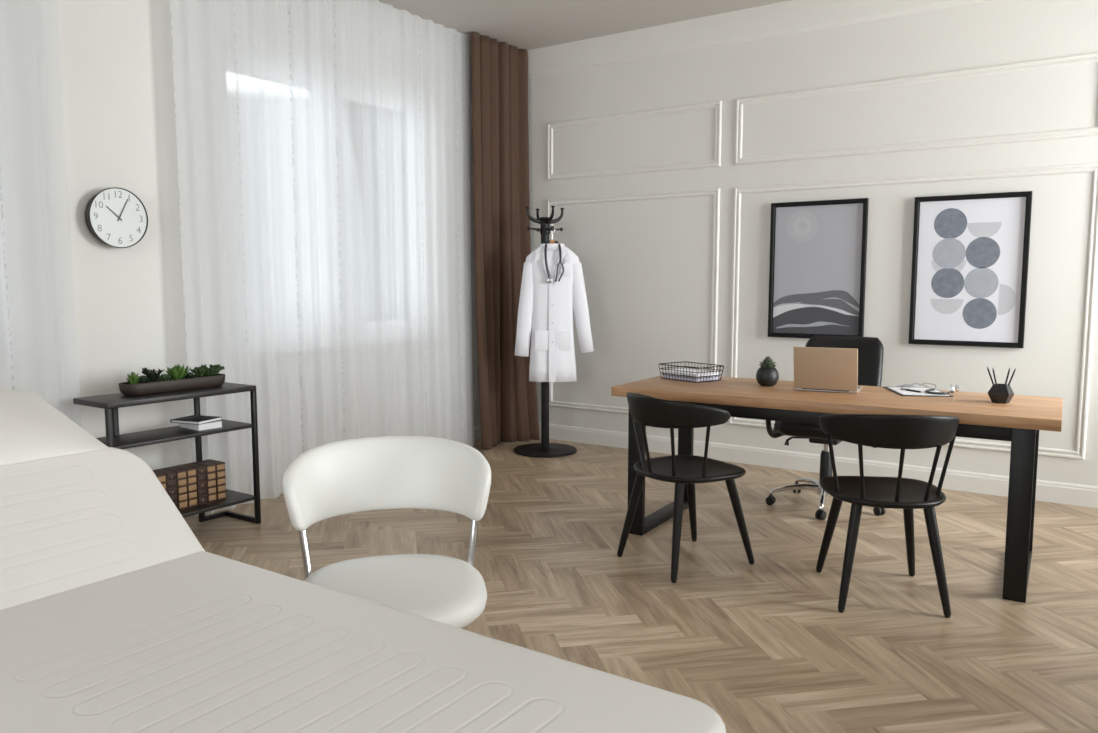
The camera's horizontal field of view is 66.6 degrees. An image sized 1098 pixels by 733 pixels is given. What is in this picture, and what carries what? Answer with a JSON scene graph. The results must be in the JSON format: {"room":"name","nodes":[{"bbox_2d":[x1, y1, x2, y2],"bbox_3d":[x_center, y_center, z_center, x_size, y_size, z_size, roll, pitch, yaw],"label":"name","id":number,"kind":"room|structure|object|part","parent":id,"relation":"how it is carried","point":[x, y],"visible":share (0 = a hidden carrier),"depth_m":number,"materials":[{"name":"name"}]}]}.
{"room":"examination room","nodes":[
{"label":"examination room","id":0,"kind":"room"},
{"bbox_2d":[58,0,479,469],"bbox_3d":[-2.826,-0.651,3.678,0.300,3.154,8.800,4,7,34],"label":"wall","id":1,"kind":"structure","parent":0,"point":[117,57],"depth_m":4.34,"materials":[{"name":"paint"}]},
{"bbox_2d":[85,187,147,247],"bbox_3d":[-2.206,-0.755,4.249,0.076,0.303,0.303,4,7,34],"label":"wall clock","id":2,"kind":"object","parent":1,"relation":"attached to","point":[116,217],"visible":1,"depth_m":4.22,"materials":[{"name":"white plastic"}]},
{"bbox_2d":[474,426,480,442],"bbox_3d":[-2.751,0.874,3.660,0.018,0.124,8.600,4,7,34],"label":"baseboard","id":3,"kind":"structure","parent":1,"relation":"attached to","point":[477,430],"depth_m":6.82,"materials":[{"name":"paint"}]},
{"bbox_2d":[379,0,788,49],"bbox_3d":[-0.201,-2.128,1.617,6.780,0.200,9.200,4,7,34],"label":"ceiling","id":4,"kind":"structure","parent":0,"point":[523,24],"depth_m":5.82,"materials":[{"name":"paint"}]},
{"bbox_2d":[0,0,81,427],"bbox_3d":[-3.112,-0.562,2.766,0.087,3.137,2.974,4,7,34],"label":"sheer curtain","id":5,"kind":"object","parent":4,"relation":"hanging from","point":[38,338],"visible":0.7,"depth_m":3.85,"materials":[{"name":"white fabric"}]},
{"bbox_2d":[170,0,473,516],"bbox_3d":[-1.272,-0.833,5.442,0.091,3.137,2.430,4,7,34],"label":"sheer curtain","id":6,"kind":"object","parent":4,"relation":"hanging from","point":[323,146],"visible":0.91,"depth_m":5.23,"materials":[{"name":"white fabric"}]},
{"bbox_2d":[471,32,539,449],"bbox_3d":[-0.343,-0.945,6.579,0.187,3.140,0.655,5,8,43],"label":"drape","id":7,"kind":"object","parent":4,"relation":"hanging from","point":[500,129],"visible":0.96,"depth_m":6.57,"materials":[{"name":"brown fabric"}]},
{"bbox_2d":[184,438,1097,732],"bbox_3d":[-0.201,1.110,1.945,6.180,0.001,8.600,4,7,34],"label":"floor","id":8,"kind":"structure","parent":0,"point":[767,645],"depth_m":3.49,"materials":[{"name":"laminate"}]},
{"bbox_2d":[73,382,260,523],"bbox_3d":[-1.910,0.500,4.245,0.303,0.751,0.800,4,7,34],"label":"console shelf","id":9,"kind":"object","parent":8,"relation":"on","point":[110,403],"visible":0.62,"depth_m":4.23,"materials":[{"name":"black metal"}]},
{"bbox_3d":[-2.012,0.553,3.849,0.024,0.724,0.024,4,7,34],"label":"leg","id":10,"kind":"part","parent":9,"relation":"part of","materials":[{"name":"black metal"}]},
{"bbox_3d":[-2.143,0.523,4.151,0.024,0.724,0.024,4,7,34],"label":"leg","id":11,"kind":"part","parent":9,"relation":"part of","materials":[{"name":"black metal"}]},
{"bbox_2d":[153,471,166,491],"bbox_3d":[-1.974,0.631,4.179,0.141,0.198,0.052,4,7,34],"label":"book","id":12,"kind":"object","parent":9,"relation":"on","point":[161,477],"visible":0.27,"depth_m":4.14,"materials":[{"name":"brown leather"}]},
{"bbox_2d":[152,469,177,508],"bbox_3d":[-1.944,0.627,4.226,0.141,0.198,0.052,4,7,34],"label":"book","id":13,"kind":"object","parent":9,"relation":"on","point":[171,485],"visible":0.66,"depth_m":4.19,"materials":[{"name":"brown leather"}]},
{"bbox_2d":[118,364,224,395],"bbox_3d":[-1.902,0.056,4.250,0.130,0.132,0.560,4,7,34],"label":"succulent planter","id":14,"kind":"object","parent":9,"relation":"on","point":[201,377],"visible":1,"depth_m":4.20,"materials":[{"name":"brown plant"}]},
{"bbox_2d":[162,467,187,509],"bbox_3d":[-1.912,0.622,4.271,0.141,0.198,0.052,4,7,34],"label":"book","id":15,"kind":"object","parent":9,"relation":"on","point":[181,475],"visible":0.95,"depth_m":4.23,"materials":[{"name":"brown leather"}]},
{"bbox_2d":[172,465,197,507],"bbox_3d":[-1.882,0.617,4.317,0.141,0.198,0.052,4,7,34],"label":"book","id":16,"kind":"object","parent":9,"relation":"on","point":[192,490],"visible":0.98,"depth_m":4.28,"materials":[{"name":"brown leather"}]},
{"bbox_2d":[182,463,207,504],"bbox_3d":[-1.850,0.613,4.362,0.141,0.198,0.052,4,7,34],"label":"book","id":17,"kind":"object","parent":9,"relation":"on","point":[201,473],"visible":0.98,"depth_m":4.32,"materials":[{"name":"brown leather"}]},
{"bbox_3d":[-1.893,0.486,4.518,0.024,0.724,0.024,4,7,34],"label":"leg","id":18,"kind":"part","parent":9,"relation":"part of","materials":[{"name":"black metal"}]},
{"bbox_2d":[179,420,221,430],"bbox_3d":[-1.819,0.300,4.363,0.190,0.034,0.135,5,7,38],"label":"book","id":19,"kind":"object","parent":9,"relation":"on","point":[216,424],"visible":0.6,"depth_m":4.31,"materials":[{"name":"white paper"}]},
{"bbox_2d":[170,415,221,424],"bbox_3d":[-1.833,0.277,4.340,0.185,0.016,0.165,2,6,20],"label":"notebook","id":20,"kind":"object","parent":19,"relation":"on","point":[193,419],"visible":1,"depth_m":4.30,"materials":[{"name":"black paper"}]},
{"bbox_2d":[192,461,216,502],"bbox_3d":[-1.820,0.608,4.409,0.141,0.198,0.052,4,7,34],"label":"book","id":21,"kind":"object","parent":9,"relation":"on","point":[210,467],"visible":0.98,"depth_m":4.37,"materials":[{"name":"brown leather"}]},
{"bbox_2d":[202,459,226,500],"bbox_3d":[-1.787,0.604,4.454,0.141,0.198,0.052,4,7,34],"label":"book","id":22,"kind":"object","parent":9,"relation":"on","point":[220,466],"visible":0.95,"depth_m":4.42,"materials":[{"name":"brown leather"}]},
{"bbox_3d":[-1.847,0.827,4.621,0.024,0.023,0.141,4,7,34],"label":"rail","id":23,"kind":"part","parent":9,"relation":"part of","materials":[{"name":"black metal"}]},
{"bbox_3d":[-1.692,0.829,4.601,0.279,0.024,0.024,4,7,34],"label":"rail","id":24,"kind":"part","parent":9,"relation":"part of","materials":[{"name":"black metal"}]},
{"bbox_3d":[-1.577,0.489,4.488,0.024,0.724,0.024,4,7,34],"label":"leg","id":25,"kind":"part","parent":9,"relation":"part of","materials":[{"name":"black metal"}]},
{"bbox_2d":[0,389,725,732],"bbox_3d":[-0.773,0.629,1.605,2.098,1.026,0.758,4,7,34],"label":"couch","id":26,"kind":"object","parent":8,"relation":"on","point":[115,617],"visible":1,"depth_m":1.53,"materials":[{"name":"white leather"}]},
{"bbox_2d":[0,447,204,609],"bbox_3d":[-1.217,0.394,1.884,0.420,0.089,0.758,46,28,22],"label":"cushion","id":27,"kind":"object","parent":26,"relation":"on","point":[73,519],"depth_m":1.98,"materials":[{"name":"white leather"}]},
{"bbox_2d":[0,551,725,732],"bbox_3d":[-0.496,0.571,1.410,1.428,0.089,0.758,4,7,34],"label":"cushion","id":28,"kind":"object","parent":26,"relation":"on","point":[160,641],"depth_m":1.45,"materials":[{"name":"white leather"}]},
{"bbox_2d":[283,436,490,629],"bbox_3d":[-0.457,0.653,2.430,0.611,0.788,0.710,-1,6,-11],"label":"chair","id":29,"kind":"object","parent":8,"relation":"on","point":[333,479],"visible":0.63,"depth_m":2.54,"materials":[{"name":"white leather"}]},
{"bbox_3d":[-0.688,0.740,2.430,0.030,0.615,0.151,-5,7,-39],"label":"leg","id":30,"kind":"part","parent":29,"relation":"part of","materials":[{"name":"silver metal"}]},
{"bbox_3d":[-0.496,0.353,2.592,0.611,0.225,0.318,-1,6,-11],"label":"backrest","id":31,"kind":"part","parent":29,"relation":"part of","materials":[{"name":"white leather"}]},
{"bbox_3d":[-0.439,0.636,2.337,0.524,0.084,0.524,-1,6,-11],"label":"seat","id":32,"kind":"part","parent":29,"relation":"part of","materials":[{"name":"white leather"}]},
{"bbox_3d":[-0.241,0.731,2.520,0.030,0.615,0.151,2,6,16],"label":"leg","id":33,"kind":"part","parent":29,"relation":"part of","materials":[{"name":"silver metal"}]},
{"bbox_2d":[513,205,576,457],"bbox_3d":[-0.029,-0.271,6.352,0.490,1.859,0.490,0,6,0],"label":"coat rack","id":34,"kind":"object","parent":8,"relation":"on","point":[544,449],"visible":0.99,"depth_m":6.37,"materials":[{"name":"black metal"}]},
{"bbox_2d":[549,226,556,243],"bbox_3d":[0.025,-0.928,6.173,0.310,0.224,0.024,0,6,0],"label":"hanger","id":35,"kind":"object","parent":34,"relation":"hanging from","point":[552,240],"visible":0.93,"depth_m":6.16,"materials":[{"name":"brown wood"}]},
{"bbox_2d":[515,244,593,398],"bbox_3d":[0.038,-0.331,6.224,0.592,1.155,0.185,0,6,0],"label":"lab coat","id":36,"kind":"object","parent":35,"relation":"hanging from","point":[546,308],"visible":1,"depth_m":6.17,"materials":[{"name":"white fabric"}]},
{"bbox_2d":[544,240,563,283],"bbox_3d":[0.038,-0.770,6.139,0.144,0.317,0.160,0,6,0],"label":"stethoscope","id":37,"kind":"object","parent":36,"relation":"hanging from","point":[549,280],"visible":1,"depth_m":6.08,"materials":[{"name":"black rubber"}]},
{"bbox_2d":[617,392,753,582],"bbox_3d":[0.621,0.513,3.871,0.527,0.800,0.536,-3,7,-31],"label":"dining chair","id":38,"kind":"object","parent":8,"relation":"on","point":[645,410],"visible":1,"depth_m":3.72,"materials":[{"name":"black paint"}]},
{"bbox_3d":[0.391,0.688,3.942,0.137,0.420,0.043,1,6,6],"label":"leg","id":39,"kind":"part","parent":38,"relation":"part of","materials":[{"name":"black paint"}]},
{"bbox_3d":[0.561,0.716,3.662,0.043,0.420,0.137,2,6,21],"label":"leg","id":40,"kind":"part","parent":38,"relation":"part of","materials":[{"name":"black paint"}]},
{"bbox_3d":[0.530,0.189,3.783,0.313,0.138,0.536,-3,7,-31],"label":"rail","id":41,"kind":"part","parent":38,"relation":"part of","materials":[{"name":"black paint"}]},
{"bbox_3d":[0.632,0.478,3.875,0.460,0.032,0.477,-3,7,-31],"label":"seat","id":42,"kind":"part","parent":38,"relation":"part of","materials":[{"name":"black paint"}]},
{"bbox_3d":[0.705,0.668,4.132,0.042,0.421,0.150,3,6,24],"label":"leg","id":43,"kind":"part","parent":38,"relation":"part of","materials":[{"name":"black paint"}]},
{"bbox_3d":[0.877,0.697,3.849,0.150,0.421,0.042,0,6,4],"label":"leg","id":44,"kind":"part","parent":38,"relation":"part of","materials":[{"name":"black paint"}]},
{"bbox_2d":[765,335,884,519],"bbox_3d":[1.647,0.327,4.859,0.655,0.970,0.767,4,7,32],"label":"office chair","id":45,"kind":"object","parent":8,"relation":"on","point":[870,349],"visible":0.38,"depth_m":4.89,"materials":[{"name":"black leather"}]},
{"bbox_3d":[1.469,0.436,4.889,0.176,0.063,0.027,2,6,21],"label":"lever","id":46,"kind":"part","parent":45,"relation":"part of","materials":[{"name":"black plastic"}]},
{"bbox_3d":[1.595,0.318,4.801,0.500,0.130,0.500,4,7,32],"label":"seat","id":47,"kind":"part","parent":45,"relation":"part of","materials":[{"name":"black leather"}]},
{"bbox_3d":[1.778,0.070,5.069,0.475,0.500,0.229,4,7,32],"label":"backrest","id":48,"kind":"part","parent":45,"relation":"part of","materials":[{"name":"black leather"}]},
{"bbox_2d":[611,375,1062,602],"bbox_3d":[1.353,0.505,4.121,1.975,0.765,0.740,4,7,32],"label":"desk","id":49,"kind":"object","parent":8,"relation":"on","point":[1019,421],"visible":0.7,"depth_m":3.78,"materials":[{"name":"brown wood"}]},
{"bbox_3d":[0.452,0.511,4.298,0.084,0.718,0.035,4,7,32],"label":"leg","id":50,"kind":"part","parent":49,"relation":"part of","materials":[{"name":"black metal"}]},
{"bbox_3d":[0.794,0.455,4.848,0.084,0.718,0.035,4,7,32],"label":"leg","id":51,"kind":"part","parent":49,"relation":"part of","materials":[{"name":"black metal"}]},
{"bbox_2d":[658,361,723,382],"bbox_3d":[0.782,0.030,4.608,0.220,0.082,0.304,-4,7,-37],"label":"wire tray","id":52,"kind":"object","parent":49,"relation":"on","point":[665,364],"visible":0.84,"depth_m":4.55,"materials":[{"name":"black metal"}]},
{"bbox_2d":[663,375,718,381],"bbox_3d":[0.782,0.058,4.611,0.182,0.016,0.257,-4,7,-37],"label":"paper stack","id":53,"kind":"object","parent":52,"relation":"in","point":[664,376],"visible":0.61,"depth_m":4.53,"materials":[{"name":"white paper"}]},
{"bbox_2d":[662,373,719,378],"bbox_3d":[0.782,0.045,4.610,0.182,0.009,0.258,-4,7,-37],"label":"folder","id":54,"kind":"object","parent":53,"relation":"on","point":[667,373],"visible":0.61,"depth_m":4.53,"materials":[{"name":"white paper"}]},
{"bbox_2d":[663,368,718,376],"bbox_3d":[0.782,0.033,4.609,0.182,0.014,0.253,-4,7,-37],"label":"paper stack","id":55,"kind":"object","parent":54,"relation":"on","point":[689,373],"visible":0.83,"depth_m":4.55,"materials":[{"name":"white paper"}]},
{"bbox_2d":[756,356,778,386],"bbox_3d":[1.130,0.023,4.316,0.116,0.155,0.116,4,7,34],"label":"potted succulent","id":56,"kind":"object","parent":49,"relation":"on","point":[767,375],"visible":1,"depth_m":4.28,"materials":[{"name":"black ceramic"}]},
{"bbox_2d":[756,367,778,386],"bbox_3d":[1.130,0.052,4.319,0.116,0.096,0.116,4,7,34],"label":"pot","id":57,"kind":"object","parent":56,"relation":"attached to","point":[765,376],"depth_m":4.28,"materials":[{"name":"black ceramic"}]},
{"bbox_2d":[793,347,861,392],"bbox_3d":[1.384,0.007,4.140,0.298,0.221,0.269,3,6,26],"label":"laptop","id":58,"kind":"object","parent":49,"relation":"on","point":[822,369],"visible":1,"depth_m":4.04,"materials":[{"name":"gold metal"}]},
{"bbox_2d":[883,384,953,396],"bbox_3d":[1.799,0.115,4.082,0.236,0.018,0.335,1,6,7],"label":"clipboard","id":59,"kind":"object","parent":49,"relation":"on","point":[902,384],"visible":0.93,"depth_m":4.05,"materials":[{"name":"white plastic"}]},
{"bbox_2d":[888,387,949,395],"bbox_3d":[1.797,0.121,4.070,0.211,0.002,0.288,1,6,7],"label":"paper sheet","id":60,"kind":"object","parent":59,"relation":"on","point":[897,389],"visible":0.82,"depth_m":4.05,"materials":[{"name":"white paper"}]},
{"bbox_2d":[900,387,920,392],"bbox_3d":[1.762,0.115,4.066,0.010,0.012,0.135,-2,6,-21],"label":"pen","id":61,"kind":"object","parent":60,"relation":"on","point":[901,388],"visible":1,"depth_m":4.07,"materials":[{"name":"black plastic"}]},
{"bbox_2d":[911,383,958,394],"bbox_3d":[1.854,0.098,4.055,0.137,0.045,0.257,-1,6,-11],"label":"stethoscope","id":62,"kind":"object","parent":60,"relation":"on","point":[952,388],"visible":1,"depth_m":3.96,"materials":[{"name":"silver metal"}]},
{"bbox_2d":[988,384,1013,403],"bbox_3d":[2.012,0.120,3.718,0.106,0.082,0.092,2,6,22],"label":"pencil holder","id":63,"kind":"object","parent":49,"relation":"on","point":[999,393],"visible":1,"depth_m":3.69,"materials":[{"name":"black ceramic"}]},
{"bbox_2d":[987,367,993,383],"bbox_3d":[1.989,0.077,3.737,0.007,0.152,0.062,-6,8,-44],"label":"pencil","id":64,"kind":"object","parent":63,"relation":"in","point":[987,367],"visible":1,"depth_m":3.74,"materials":[{"name":"black paint"}]},
{"bbox_2d":[1005,368,1009,384],"bbox_3d":[2.030,0.079,3.714,0.031,0.151,0.007,1,6,8],"label":"pencil","id":65,"kind":"object","parent":63,"relation":"in","point":[1009,368],"visible":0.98,"depth_m":3.71,"materials":[{"name":"black paint"}]},
{"bbox_3d":[1.913,0.602,3.398,0.084,0.718,0.035,4,7,32],"label":"leg","id":66,"kind":"part","parent":49,"relation":"part of","materials":[{"name":"black metal"}]},
{"bbox_3d":[2.255,0.546,3.948,0.084,0.718,0.035,4,7,32],"label":"leg","id":67,"kind":"part","parent":49,"relation":"part of","materials":[{"name":"black metal"}]},
{"bbox_2d":[816,414,959,617],"bbox_3d":[1.382,0.556,3.449,0.536,0.800,0.527,1,6,7],"label":"dining chair","id":68,"kind":"object","parent":8,"relation":"on","point":[902,432],"visible":1,"depth_m":3.28,"materials":[{"name":"black paint"}]},
{"bbox_3d":[1.242,0.714,3.683,0.042,0.421,0.150,-3,7,-27],"label":"leg","id":69,"kind":"part","parent":68,"relation":"part of","materials":[{"name":"black paint"}]},
{"bbox_3d":[1.197,0.750,3.320,0.043,0.420,0.137,6,8,45],"label":"leg","id":70,"kind":"part","parent":68,"relation":"part of","materials":[{"name":"black paint"}]},
{"bbox_3d":[1.383,0.520,3.458,0.477,0.032,0.460,1,6,7],"label":"seat","id":71,"kind":"part","parent":68,"relation":"part of","materials":[{"name":"black paint"}]},
{"bbox_3d":[1.368,0.237,3.310,0.536,0.138,0.313,1,6,7],"label":"rail","id":72,"kind":"part","parent":68,"relation":"part of","materials":[{"name":"black paint"}]},
{"bbox_3d":[1.572,0.718,3.641,0.042,0.421,0.150,5,8,42],"label":"leg","id":73,"kind":"part","parent":68,"relation":"part of","materials":[{"name":"black paint"}]},
{"bbox_3d":[1.523,0.755,3.279,0.043,0.420,0.137,-3,7,-30],"label":"leg","id":74,"kind":"part","parent":68,"relation":"part of","materials":[{"name":"black paint"}]},
{"bbox_2d":[528,0,1097,485],"bbox_3d":[2.269,-0.826,5.409,6.780,3.154,0.200,4,7,34],"label":"wall","id":75,"kind":"structure","parent":0,"point":[647,264],"depth_m":5.51,"materials":[{"name":"paint"}]},
{"bbox_2d":[547,188,719,413],"bbox_3d":[0.602,-0.471,6.451,1.488,1.694,0.015,4,7,34],"label":"trim","id":76,"kind":"structure","parent":75,"relation":"attached to","point":[715,192],"depth_m":6.15,"materials":[{"name":"paint"}]},
{"bbox_2d":[547,101,721,180],"bbox_3d":[0.602,-1.692,6.328,1.488,0.456,0.015,4,7,34],"label":"trim","id":77,"kind":"structure","parent":75,"relation":"attached to","point":[717,105],"depth_m":6.27,"materials":[{"name":"paint"}]},
{"bbox_2d":[528,0,987,77],"bbox_3d":[2.199,-2.285,5.157,6.180,0.200,0.050,4,7,34],"label":"trim","id":78,"kind":"structure","parent":75,"relation":"attached to","point":[791,16],"depth_m":5.82,"materials":[{"name":"paint"}]},
{"bbox_2d":[539,423,1097,507],"bbox_3d":[2.208,0.691,5.471,6.180,0.124,0.018,4,7,34],"label":"baseboard","id":79,"kind":"structure","parent":75,"relation":"attached to","point":[990,484],"depth_m":5.62,"materials":[{"name":"paint"}]},
{"bbox_2d":[768,198,868,337],"bbox_3d":[1.794,-0.647,5.607,0.637,0.918,0.030,4,7,34],"label":"framed print","id":80,"kind":"object","parent":75,"relation":"attached to","point":[818,249],"visible":0.98,"depth_m":5.60,"materials":[{"name":"grey paper"}]},
{"bbox_2d":[729,163,1097,459],"bbox_3d":[2.207,-0.361,5.367,2.178,1.694,0.015,4,7,34],"label":"trim","id":81,"kind":"structure","parent":75,"relation":"attached to","point":[1092,262],"depth_m":4.99,"materials":[{"name":"paint"}]},
{"bbox_2d":[735,52,1097,164],"bbox_3d":[2.207,-1.582,5.244,2.178,0.456,0.015,4,7,34],"label":"trim","id":82,"kind":"structure","parent":75,"relation":"attached to","point":[1090,57],"depth_m":5.18,"materials":[{"name":"paint"}]},
{"bbox_2d":[908,191,1032,347],"bbox_3d":[2.555,-0.592,5.093,0.637,0.934,0.030,4,7,34],"label":"framed print","id":83,"kind":"object","parent":75,"relation":"attached to","point":[970,253],"visible":1,"depth_m":5.09,"materials":[{"name":"paper"}]}
]}

